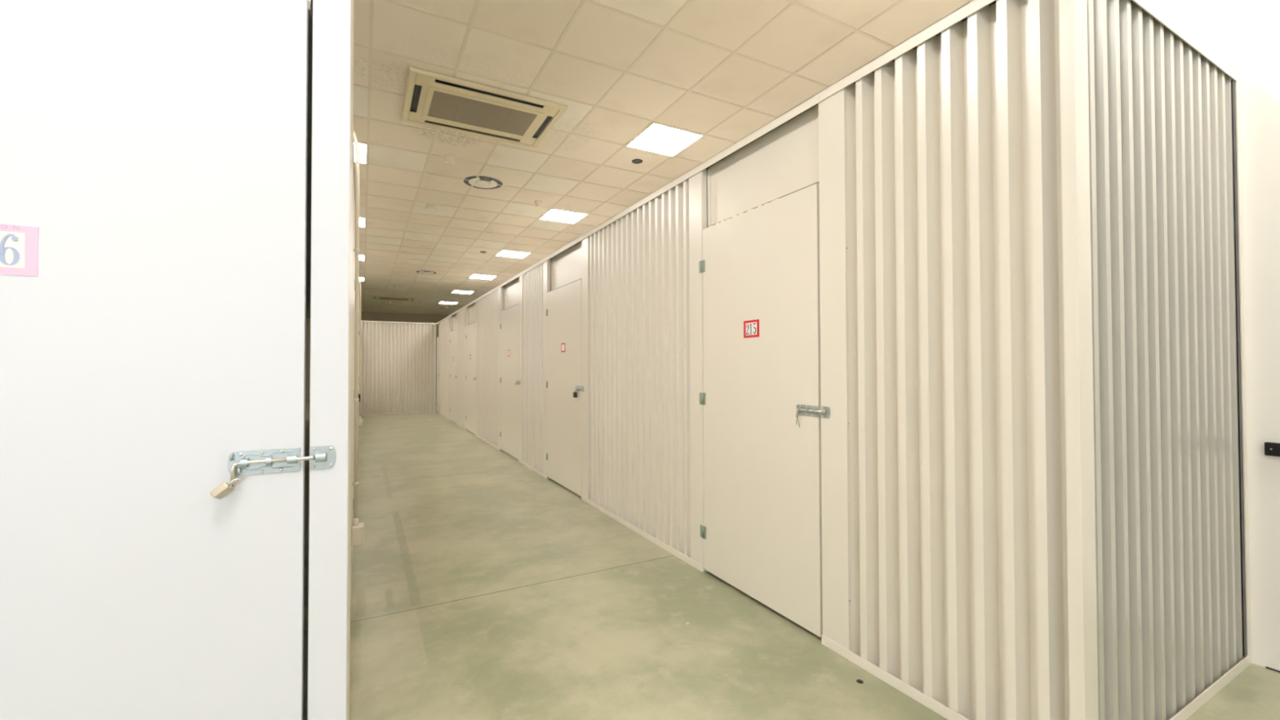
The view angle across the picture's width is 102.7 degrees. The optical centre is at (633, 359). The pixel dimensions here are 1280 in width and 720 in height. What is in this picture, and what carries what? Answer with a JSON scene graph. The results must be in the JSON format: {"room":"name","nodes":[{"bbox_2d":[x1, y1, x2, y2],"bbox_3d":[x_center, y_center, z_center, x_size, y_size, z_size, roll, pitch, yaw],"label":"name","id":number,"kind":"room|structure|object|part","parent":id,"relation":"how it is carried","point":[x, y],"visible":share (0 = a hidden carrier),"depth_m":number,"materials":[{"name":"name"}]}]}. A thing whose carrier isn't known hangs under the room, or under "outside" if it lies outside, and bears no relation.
{"room":"self storage corridor","nodes":[
{"label":"self storage corridor","id":0,"kind":"room"},
{"bbox_2d":[305,311,448,399],"bbox_3d":[-11.722,-0.196,21.239,10.200,3.589,0.100,0,-1,-28],"label":"wall","id":1,"kind":"structure","parent":0,"point":[366,316],"depth_m":21.82,"materials":[{"name":"beige paint"}]},
{"bbox_2d":[353,0,972,315],"bbox_3d":[-5.046,-2.250,8.681,10.400,0.100,28.600,0,-1,-28],"label":"ceiling","id":2,"kind":"structure","parent":0,"point":[598,34],"depth_m":4.39,"materials":[{"name":"tile"}]},
{"bbox_2d":[354,142,367,164],"bbox_3d":[-3.183,-2.247,5.474,0.590,0.010,0.590,0,-1,-28],"label":"recessed light","id":3,"kind":"object","parent":2,"relation":"in","point":[362,146],"visible":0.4,"depth_m":5.57,"materials":[{"name":"beige plastic"}]},
{"bbox_2d":[359,254,364,260],"bbox_3d":[-5.996,-2.159,10.774,0.590,0.010,0.590,0,-1,-28],"label":"recessed light","id":4,"kind":"object","parent":2,"relation":"in","point":[362,257],"visible":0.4,"depth_m":10.86,"materials":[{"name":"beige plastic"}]},
{"bbox_2d":[359,217,365,227],"bbox_3d":[-4.590,-2.203,8.124,0.590,0.010,0.590,0,-1,-28],"label":"recessed light","id":5,"kind":"object","parent":2,"relation":"in","point":[362,220],"visible":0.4,"depth_m":8.23,"materials":[{"name":"beige plastic"}]},
{"bbox_2d":[371,295,415,301],"bbox_3d":[-8.090,-2.044,17.253,1.310,0.026,0.950,0,-1,-28],"label":"air conditioner","id":6,"kind":"object","parent":2,"relation":"attached to","point":[374,297],"visible":1,"depth_m":17.14,"materials":[{"name":"beige plastic"}]},
{"bbox_2d":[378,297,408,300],"bbox_3d":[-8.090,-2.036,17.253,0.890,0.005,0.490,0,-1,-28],"label":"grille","id":7,"kind":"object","parent":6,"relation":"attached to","point":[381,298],"depth_m":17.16,"materials":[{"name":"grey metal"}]},
{"bbox_2d":[377,297,409,300],"bbox_3d":[-8.090,-2.036,17.253,0.977,0.010,0.574,0,-1,-28],"label":"grille","id":8,"kind":"object","parent":6,"relation":"attached to","point":[380,298],"depth_m":17.16,"materials":[{"name":"beige plastic"}]},
{"bbox_2d":[415,270,437,274],"bbox_3d":[-5.108,-2.130,12.610,0.516,0.018,0.516,0,-1,-28],"label":"ceiling vent","id":9,"kind":"object","parent":2,"relation":"in","point":[423,272],"visible":1,"depth_m":12.57,"materials":[{"name":"beige plastic"}]},
{"bbox_2d":[426,204,434,210],"bbox_3d":[-2.941,-2.184,7.392,0.110,0.082,0.070,0,-1,-28],"label":"sensor","id":10,"kind":"object","parent":2,"relation":"attached to","point":[429,207],"visible":1,"depth_m":7.37,"materials":[{"name":"beige plastic"}]},
{"bbox_2d":[438,301,457,304],"bbox_3d":[-6.721,-2.037,18.539,0.590,0.010,0.590,0,-1,-28],"label":"recessed light","id":11,"kind":"object","parent":2,"relation":"in","point":[441,302],"visible":1,"depth_m":18.61,"materials":[{"name":"beige plastic"}]},
{"bbox_2d":[439,302,456,304],"bbox_3d":[-6.721,-2.037,18.539,0.566,0.006,0.566,0,-1,-28],"label":"diffuser","id":12,"kind":"object","parent":11,"relation":"attached to","point":[451,303],"depth_m":18.61,"materials":[{"name":"white plastic"}]},
{"bbox_2d":[444,155,455,164],"bbox_3d":[-2.041,-2.212,5.685,0.110,0.082,0.070,0,-1,-28],"label":"sensor","id":13,"kind":"object","parent":2,"relation":"attached to","point":[448,159],"visible":1,"depth_m":5.66,"materials":[{"name":"beige plastic"}]},
{"bbox_2d":[451,289,474,293],"bbox_3d":[-5.314,-2.081,15.889,0.590,0.010,0.590,0,-1,-28],"label":"recessed light","id":14,"kind":"object","parent":2,"relation":"in","point":[454,291],"visible":1,"depth_m":15.81,"materials":[{"name":"beige plastic"}]},
{"bbox_2d":[468,274,497,279],"bbox_3d":[-3.908,-2.126,13.240,0.590,0.010,0.590,0,-1,-28],"label":"recessed light","id":15,"kind":"object","parent":2,"relation":"in","point":[473,276],"visible":1,"depth_m":13.25,"materials":[{"name":"beige plastic"}]},
{"bbox_2d":[462,174,504,190],"bbox_3d":[-1.911,-2.232,6.496,0.516,0.018,0.516,0,-1,-28],"label":"ceiling vent","id":16,"kind":"object","parent":2,"relation":"in","point":[483,182],"visible":1,"depth_m":6.47,"materials":[{"name":"beige plastic"}]},
{"bbox_2d":[400,66,568,148],"bbox_3d":[-1.391,-2.253,4.705,1.310,0.026,0.950,0,-1,-28],"label":"air conditioner","id":17,"kind":"object","parent":2,"relation":"attached to","point":[432,97],"visible":1,"depth_m":4.61,"materials":[{"name":"beige plastic"}]},
{"bbox_3d":[-1.391,-2.264,4.706,1.190,0.001,0.840,0,-1,-28],"label":"duct shadow plate","id":18,"kind":"part","parent":17,"relation":"part of","materials":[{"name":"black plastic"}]},
{"bbox_2d":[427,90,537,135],"bbox_3d":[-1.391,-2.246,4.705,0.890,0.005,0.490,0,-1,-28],"label":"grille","id":19,"kind":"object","parent":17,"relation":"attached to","point":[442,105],"depth_m":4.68,"materials":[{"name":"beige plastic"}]},
{"bbox_2d":[422,85,543,138],"bbox_3d":[-1.391,-2.245,4.705,0.977,0.010,0.574,0,-1,-28],"label":"grille","id":20,"kind":"object","parent":17,"relation":"attached to","point":[440,104],"depth_m":4.67,"materials":[{"name":"beige plastic"}]},
{"bbox_2d":[495,249,530,258],"bbox_3d":[-2.502,-2.170,10.590,0.590,0.010,0.590,0,-1,-28],"label":"recessed light","id":21,"kind":"object","parent":2,"relation":"in","point":[505,253],"visible":1,"depth_m":10.58,"materials":[{"name":"beige plastic"}]},
{"bbox_2d":[534,200,542,207],"bbox_3d":[-1.350,-2.188,7.245,0.104,0.085,0.104,0,-1,-28],"label":"smoke detector","id":22,"kind":"object","parent":2,"relation":"attached to","point":[538,203],"visible":1,"depth_m":7.21,"materials":[{"name":"beige plastic"}]},
{"bbox_2d":[539,208,588,223],"bbox_3d":[-1.096,-2.214,7.940,0.590,0.010,0.590,0,-1,-28],"label":"recessed light","id":23,"kind":"object","parent":2,"relation":"in","point":[553,215],"visible":1,"depth_m":7.91,"materials":[{"name":"beige plastic"}]},
{"bbox_2d":[353,0,904,315],"bbox_3d":[-5.046,-2.199,8.681,10.200,0.006,28.400,0,-1,-28],"label":"grid","id":24,"kind":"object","parent":2,"relation":"attached to","point":[469,24],"depth_m":4.58,"materials":[{"name":"paint"}]},
{"bbox_2d":[631,159,642,164],"bbox_3d":[0.038,-2.252,5.835,0.124,0.008,0.123,0,-1,-28],"label":"ceiling speaker","id":25,"kind":"object","parent":2,"relation":"attached to","point":[634,161],"visible":1,"depth_m":5.83,"materials":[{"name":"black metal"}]},
{"bbox_2d":[625,121,704,156],"bbox_3d":[0.310,-2.258,5.291,0.590,0.010,0.590,0,-1,-28],"label":"recessed light","id":26,"kind":"object","parent":2,"relation":"in","point":[657,138],"visible":1,"depth_m":5.27,"materials":[{"name":"beige plastic"}]},
{"bbox_2d":[302,395,1279,719],"bbox_3d":[-5.038,1.438,8.625,10.400,0.100,28.600,0,-1,-28],"label":"floor","id":27,"kind":"structure","parent":0,"point":[484,587],"depth_m":2.52,"materials":[{"name":"green paint"}]},
{"bbox_2d":[307,0,351,719],"bbox_3d":[-0.704,0.030,1.185,0.076,2.458,0.056,0,-1,-28],"label":"door frame","id":28,"kind":"structure","parent":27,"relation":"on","point":[331,19],"depth_m":1.18,"materials":[{"name":"metal"}]},
{"bbox_2d":[346,0,354,719],"bbox_3d":[-0.778,0.021,1.401,0.004,2.482,0.394,0,-1,-28],"label":"panel","id":29,"kind":"object","parent":27,"relation":"on","point":[352,1],"visible":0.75,"depth_m":1.39,"materials":[{"name":"beige metal"}]},
{"bbox_2d":[350,154,355,600],"bbox_3d":[-1.491,0.056,2.660,0.044,2.461,2.489,0,-1,-28],"label":"wall","id":30,"kind":"structure","parent":27,"relation":"on","point":[353,193],"depth_m":3.22,"materials":[{"name":"beige metal"}]},
{"bbox_3d":[-1.470,1.266,2.651,0.004,0.041,2.489,0,-1,-28],"label":"rail","id":31,"kind":"part","parent":30,"relation":"part of","materials":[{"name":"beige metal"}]},
{"bbox_2d":[353,279,355,477],"bbox_3d":[-2.294,0.262,4.189,0.051,2.058,1.018,0,-1,-28],"label":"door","id":32,"kind":"structure","parent":30,"relation":"in","point":[354,279],"depth_m":3.86,"materials":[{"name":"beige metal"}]},
{"bbox_2d":[351,130,359,526],"bbox_3d":[-1.749,-0.225,3.038,0.216,2.438,0.032,0,-1,-28],"label":"conduit","id":33,"kind":"object","parent":30,"relation":"attached to","point":[355,520],"visible":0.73,"depth_m":3.07,"materials":[{"name":"beige plastic"}]},
{"bbox_2d":[352,517,358,526],"bbox_3d":[-1.665,0.972,3.063,0.033,0.045,0.032,0,-1,-28],"label":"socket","id":34,"kind":"object","parent":33,"relation":"attached to","point":[355,520],"depth_m":3.05,"materials":[{"name":"beige plastic"}]},
{"bbox_2d":[351,522,364,546],"bbox_3d":[-1.655,1.047,3.067,0.064,0.108,0.104,0,-1,-28],"label":"junction box","id":35,"kind":"object","parent":30,"relation":"attached to","point":[357,531],"visible":0.99,"depth_m":3.02,"materials":[{"name":"beige plastic"}]},
{"bbox_2d":[358,318,359,373],"bbox_3d":[-4.356,0.146,8.072,0.056,2.461,2.042,0,-1,-28],"label":"wall","id":36,"kind":"structure","parent":27,"relation":"on","point":[358,318],"depth_m":8.57,"materials":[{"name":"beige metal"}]},
{"bbox_2d":[358,280,361,419],"bbox_3d":[-4.468,-0.200,8.162,0.216,2.318,0.032,0,-1,-28],"label":"conduit","id":37,"kind":"object","parent":36,"relation":"attached to","point":[360,323],"visible":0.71,"depth_m":8.20,"materials":[{"name":"beige plastic"}]},
{"bbox_2d":[358,418,362,426],"bbox_3d":[-4.374,1.013,8.191,0.064,0.108,0.104,0,-1,-28],"label":"junction box","id":38,"kind":"object","parent":36,"relation":"attached to","point":[360,421],"visible":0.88,"depth_m":8.15,"materials":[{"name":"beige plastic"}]},
{"bbox_2d":[360,321,435,415],"bbox_3d":[-6.356,0.236,13.864,1.869,2.472,0.065,0,-1,-28],"label":"wall","id":39,"kind":"structure","parent":27,"relation":"on","point":[398,360],"depth_m":13.83,"materials":[{"name":"beige metal"}]},
{"bbox_3d":[-7.161,0.234,13.428,0.040,2.458,0.040,0,-1,-28],"label":"post","id":40,"kind":"part","parent":39,"relation":"part of","materials":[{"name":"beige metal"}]},
{"bbox_2d":[360,320,435,324],"bbox_3d":[-6.361,-0.992,13.887,1.870,0.044,0.076,0,-1,-28],"label":"rail","id":41,"kind":"object","parent":39,"relation":"on","point":[362,321],"visible":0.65,"depth_m":13.83,"materials":[{"name":"beige metal"}]},
{"bbox_3d":[-6.354,1.451,13.845,1.869,0.042,0.065,0,-1,-28],"label":"rail","id":42,"kind":"part","parent":39,"relation":"part of","materials":[{"name":"beige metal"}]},
{"bbox_3d":[-5.543,0.243,14.287,0.035,2.458,0.040,0,-1,-28],"label":"post","id":43,"kind":"part","parent":39,"relation":"part of","materials":[{"name":"beige metal"}]},
{"bbox_2d":[439,0,1070,719],"bbox_3d":[-1.944,0.129,7.614,0.076,2.472,13.797,0,-1,-28],"label":"wall","id":44,"kind":"structure","parent":27,"relation":"on","point":[944,558],"depth_m":1.96,"materials":[{"name":"beige metal"}]},
{"bbox_2d":[435,336,439,413],"bbox_3d":[-5.331,0.420,13.967,0.051,2.058,0.678,0,-1,-28],"label":"door","id":45,"kind":"structure","parent":44,"relation":"in","point":[437,373],"depth_m":13.97,"materials":[{"name":"beige metal"}]},
{"bbox_3d":[-5.133,0.232,13.618,0.040,2.458,0.200,0,-1,-28],"label":"post","id":46,"kind":"part","parent":44,"relation":"part of","materials":[{"name":"beige metal"}]},
{"bbox_3d":[-4.351,0.207,12.144,0.040,2.458,0.250,0,-1,-28],"label":"post","id":47,"kind":"part","parent":44,"relation":"part of","materials":[{"name":"beige metal"}]},
{"bbox_2d":[449,329,456,422],"bbox_3d":[-4.095,0.381,11.638,0.051,2.058,0.932,0,-1,-28],"label":"door","id":48,"kind":"structure","parent":44,"relation":"in","point":[453,334],"depth_m":11.61,"materials":[{"name":"beige metal"}]},
{"bbox_3d":[-3.842,0.192,11.186,0.040,2.458,0.180,0,-1,-28],"label":"post","id":49,"kind":"part","parent":44,"relation":"part of","materials":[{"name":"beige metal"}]},
{"bbox_3d":[-3.591,1.396,10.716,0.065,0.042,1.210,0,-1,-28],"label":"rail","id":50,"kind":"part","parent":44,"relation":"part of","materials":[{"name":"beige metal"}]},
{"bbox_3d":[-3.376,0.177,10.307,0.040,2.458,0.250,0,-1,-28],"label":"post","id":51,"kind":"part","parent":44,"relation":"part of","materials":[{"name":"beige metal"}]},
{"bbox_2d":[465,321,475,434],"bbox_3d":[-3.105,0.350,9.772,0.051,2.058,0.998,0,-1,-28],"label":"door","id":52,"kind":"structure","parent":44,"relation":"in","point":[470,328],"depth_m":9.76,"materials":[{"name":"beige metal"}]},
{"bbox_3d":[-2.834,0.160,9.286,0.040,2.458,0.190,0,-1,-28],"label":"post","id":53,"kind":"part","parent":44,"relation":"part of","materials":[{"name":"beige metal"}]},
{"bbox_3d":[-2.416,1.359,8.502,0.065,0.042,1.931,0,-1,-28],"label":"rail","id":54,"kind":"part","parent":44,"relation":"part of","materials":[{"name":"beige metal"}]},
{"bbox_3d":[-2.017,0.134,7.746,0.040,2.458,0.185,0,-1,-28],"label":"post","id":55,"kind":"part","parent":44,"relation":"part of","materials":[{"name":"beige metal"}]},
{"bbox_2d":[500,304,519,459],"bbox_3d":[-1.741,0.307,7.202,0.051,2.058,1.084,0,-1,-28],"label":"door","id":56,"kind":"structure","parent":44,"relation":"in","point":[509,326],"depth_m":7.15,"materials":[{"name":"beige metal"}]},
{"bbox_3d":[-1.458,0.117,6.694,0.040,2.458,0.153,0,-1,-28],"label":"post","id":57,"kind":"part","parent":44,"relation":"part of","materials":[{"name":"beige metal"}]},
{"bbox_3d":[-1.215,1.321,6.238,0.065,0.042,1.152,0,-1,-28],"label":"rail","id":58,"kind":"part","parent":44,"relation":"part of","materials":[{"name":"beige metal"}]},
{"bbox_3d":[-0.981,0.102,5.795,0.040,2.458,0.115,0,-1,-28],"label":"post","id":59,"kind":"part","parent":44,"relation":"part of","materials":[{"name":"beige metal"}]},
{"bbox_2d":[546,279,582,496],"bbox_3d":[-0.722,0.275,5.281,0.051,2.058,1.085,0,-1,-28],"label":"door","id":60,"kind":"structure","parent":44,"relation":"in","point":[564,311],"depth_m":5.23,"materials":[{"name":"beige metal"}]},
{"bbox_2d":[573,388,577,397],"bbox_3d":[-0.567,0.327,4.936,0.025,0.086,0.043,0,-1,-28],"label":"padlock","id":61,"kind":"object","parent":60,"relation":"hanging from","point":[575,393],"visible":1,"depth_m":4.92,"materials":[{"name":"black metal"}]},
{"bbox_3d":[-0.438,0.085,4.772,0.040,2.458,0.155,0,-1,-28],"label":"post","id":62,"kind":"part","parent":44,"relation":"part of","materials":[{"name":"beige metal"}]},
{"bbox_2d":[550,176,707,291],"bbox_3d":[-0.781,-1.085,8.544,2.778,0.010,14.207,0,-1,-28],"label":"trim","id":63,"kind":"structure","parent":44,"relation":"attached to","point":[707,176],"depth_m":4.11,"materials":[{"name":"grey metal"}]},
{"bbox_3d":[-0.010,1.283,3.968,0.065,0.042,1.941,0,-1,-28],"label":"rail","id":64,"kind":"part","parent":44,"relation":"part of","materials":[{"name":"beige metal"}]},
{"bbox_3d":[0.402,0.058,3.188,0.040,2.458,0.141,0,-1,-28],"label":"post","id":65,"kind":"part","parent":44,"relation":"part of","materials":[{"name":"beige metal"}]},
{"bbox_2d":[436,0,995,324],"bbox_3d":[-2.098,-1.094,7.951,0.094,0.044,14.421,0,-1,-28],"label":"rail","id":66,"kind":"object","parent":44,"relation":"on","point":[961,14],"visible":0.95,"depth_m":2.41,"materials":[{"name":"beige metal"}]},
{"bbox_2d":[438,323,439,336],"bbox_3d":[-5.296,-0.807,14.011,0.030,0.388,0.610,0,-1,-28],"label":"transom panel","id":67,"kind":"object","parent":66,"relation":"attached to","point":[439,323],"visible":0.31,"depth_m":14.13,"materials":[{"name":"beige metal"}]},
{"bbox_2d":[452,313,456,331],"bbox_3d":[-4.060,-0.846,11.682,0.030,0.388,0.864,0,-1,-28],"label":"transom panel","id":68,"kind":"object","parent":66,"relation":"attached to","point":[454,317],"visible":0.57,"depth_m":11.87,"materials":[{"name":"beige metal"}]},
{"bbox_2d":[468,302,475,324],"bbox_3d":[-3.069,-0.877,9.816,0.030,0.388,0.930,0,-1,-28],"label":"transom panel","id":69,"kind":"object","parent":66,"relation":"attached to","point":[472,308],"visible":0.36,"depth_m":9.94,"materials":[{"name":"beige metal"}]},
{"bbox_2d":[503,277,519,310],"bbox_3d":[-1.705,-0.919,7.245,0.030,0.388,1.016,0,-1,-28],"label":"transom panel","id":70,"kind":"object","parent":66,"relation":"attached to","point":[511,290],"visible":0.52,"depth_m":7.33,"materials":[{"name":"beige metal"}]},
{"bbox_2d":[551,240,582,290],"bbox_3d":[-0.686,-0.952,5.325,0.030,0.388,1.017,0,-1,-28],"label":"transom panel","id":71,"kind":"object","parent":66,"relation":"attached to","point":[566,266],"visible":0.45,"depth_m":5.34,"materials":[{"name":"beige metal"}]},
{"bbox_2d":[707,104,818,227],"bbox_3d":[0.676,-0.994,2.758,0.030,0.388,0.901,0,-1,-28],"label":"transom panel","id":72,"kind":"object","parent":66,"relation":"attached to","point":[784,162],"visible":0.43,"depth_m":2.70,"materials":[{"name":"beige metal"}]},
{"bbox_2d":[698,183,826,637],"bbox_3d":[0.641,0.227,2.715,0.051,2.068,0.969,0,-1,-28],"label":"door","id":73,"kind":"structure","parent":44,"relation":"in","point":[761,531],"depth_m":2.63,"materials":[{"name":"beige metal"}]},
{"bbox_3d":[0.810,0.253,2.352,0.011,0.041,0.170,0,-1,-28],"label":"rod","id":74,"kind":"part","parent":73,"relation":"part of","materials":[{"name":"silver metal"}]},
{"bbox_3d":[0.894,0.043,2.262,0.040,2.458,0.142,0,-1,-28],"label":"post","id":75,"kind":"part","parent":44,"relation":"part of","materials":[{"name":"beige metal"}]},
{"bbox_3d":[1.083,1.249,1.908,0.065,0.042,0.911,0,-1,-28],"label":"rail","id":76,"kind":"part","parent":44,"relation":"part of","materials":[{"name":"beige metal"}]},
{"bbox_2d":[856,679,863,683],"bbox_3d":[0.892,1.271,2.020,0.026,0.003,0.026,0,-1,-28],"label":"cap","id":77,"kind":"object","parent":27,"relation":"on","point":[859,681],"visible":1,"depth_m":2.02,"materials":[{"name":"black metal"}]},
{"bbox_2d":[1058,0,1098,719],"bbox_3d":[1.315,0.028,1.514,0.083,2.462,0.036,0,-1,-28],"label":"post","id":78,"kind":"object","parent":27,"relation":"on","point":[1073,14],"visible":1,"depth_m":1.50,"materials":[{"name":"beige metal"}]},
{"bbox_2d":[1086,0,1248,719],"bbox_3d":[1.901,0.031,1.834,1.422,2.472,0.064,0,-1,-28],"label":"wall","id":79,"kind":"structure","parent":27,"relation":"on","point":[1167,500],"depth_m":1.78,"materials":[{"name":"grey metal"}]},
{"bbox_2d":[1130,0,1237,81],"bbox_3d":[1.893,-1.197,1.860,1.429,0.045,0.083,0,-1,-28],"label":"rail","id":80,"kind":"object","parent":79,"relation":"on","point":[1148,6],"visible":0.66,"depth_m":1.89,"materials":[{"name":"beige metal"}]},
{"bbox_3d":[1.906,1.246,1.812,1.422,0.042,0.056,0,-1,-28],"label":"rail","id":81,"kind":"part","parent":79,"relation":"part of","materials":[{"name":"beige metal"}]},
{"bbox_2d":[1231,80,1247,656],"bbox_3d":[2.515,0.028,2.158,0.032,2.395,0.051,0,-1,-28],"label":"post","id":82,"kind":"object","parent":79,"relation":"attached to","point":[1233,82],"visible":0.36,"depth_m":2.13,"materials":[{"name":"grey metal"}]},
{"bbox_3d":[-2.891,0.015,0.042,2.932,2.472,0.065,0,-1,-28],"label":"wall","id":83,"kind":"structure","parent":27,"relation":"on","visible":0},
{"bbox_2d":[0,0,315,719],"bbox_3d":[-1.159,0.209,0.938,1.018,2.058,0.051,0,-1,-28],"label":"door","id":84,"kind":"structure","parent":83,"relation":"in","point":[153,153],"depth_m":1.03,"materials":[{"name":"metal"}]},
{"bbox_2d":[209,478,240,498],"bbox_3d":[-0.853,0.271,1.070,0.049,0.042,0.028,0,-1,-28],"label":"padlock","id":85,"kind":"object","parent":84,"relation":"hanging from","point":[224,488],"visible":1,"depth_m":1.06,"materials":[{"name":"gold metal"}]},
{"bbox_3d":[-0.775,0.238,1.118,0.170,0.041,0.011,0,-1,-28],"label":"rod","id":86,"kind":"part","parent":84,"relation":"part of","materials":[{"name":"silver metal"}]},
{"bbox_2d":[1150,0,1279,671],"bbox_3d":[-1.116,-0.383,10.737,1.510,3.589,28.600,0,-1,-28],"label":"wall","id":87,"kind":"structure","parent":0,"point":[1245,34],"depth_m":2.12,"materials":[{"name":"white paint"}]},
{"bbox_2d":[1231,71,1251,664],"bbox_3d":[2.553,0.027,2.165,0.036,2.486,0.034,0,-1,-28],"label":"wall flange","id":88,"kind":"object","parent":87,"relation":"attached to","point":[1237,83],"visible":0.36,"depth_m":2.15,"materials":[{"name":"beige metal"}]},
{"bbox_2d":[1264,441,1279,457],"bbox_3d":[2.630,0.366,2.034,0.024,0.054,0.158,0,-1,-28],"label":"door latch","id":89,"kind":"object","parent":87,"relation":"in","point":[1273,449],"depth_m":2.08,"materials":[{"name":"black plastic"}]},
{"bbox_2d":[1265,666,1279,672],"bbox_3d":[3.735,1.230,-0.037,0.004,0.006,4.850,0,-1,-28],"label":"trim","id":90,"kind":"structure","parent":87,"relation":"attached to","point":[1276,670],"depth_m":2.09,"materials":[{"name":"black metal"}]},
{"bbox_3d":[-6.229,0.205,11.600,0.056,2.461,4.032,0,-1,-28],"label":"wall","id":91,"kind":"structure","parent":0,"visible":0},
{"bbox_2d":[306,0,312,319],"bbox_3d":[-6.086,-1.109,6.104,4.758,0.010,13.545,0,-1,-28],"label":"trim","id":92,"kind":"structure","parent":91,"relation":"attached to","point":[310,19],"depth_m":3.08,"materials":[{"name":"grey"}]},
{"bbox_2d":[352,137,359,306],"bbox_3d":[-4.061,-1.096,7.481,0.081,0.044,13.390,0,-1,-28],"label":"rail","id":93,"kind":"object","parent":91,"relation":"on","point":[353,138],"visible":0.02,"depth_m":3.18,"materials":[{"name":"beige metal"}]},
{"bbox_2d":[358,373,359,426],"bbox_3d":[-5.059,0.349,9.400,0.051,2.058,1.018,0,-1,-28],"label":"door","id":94,"kind":"structure","parent":91,"relation":"in","point":[358,373],"depth_m":9.34,"materials":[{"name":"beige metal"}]},
{"bbox_3d":[-2.437,-1.211,0.308,3.971,0.044,0.076,0,-1,-28],"label":"rail","id":95,"kind":"object","parent":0,"visible":0},
{"bbox_2d":[306,0,311,17],"bbox_3d":[-1.187,-1.017,0.995,0.950,0.388,0.030,0,-1,-28],"label":"transom panel","id":96,"kind":"object","parent":95,"relation":"attached to","point":[308,2],"visible":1,"depth_m":1.21,"materials":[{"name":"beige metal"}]}
]}

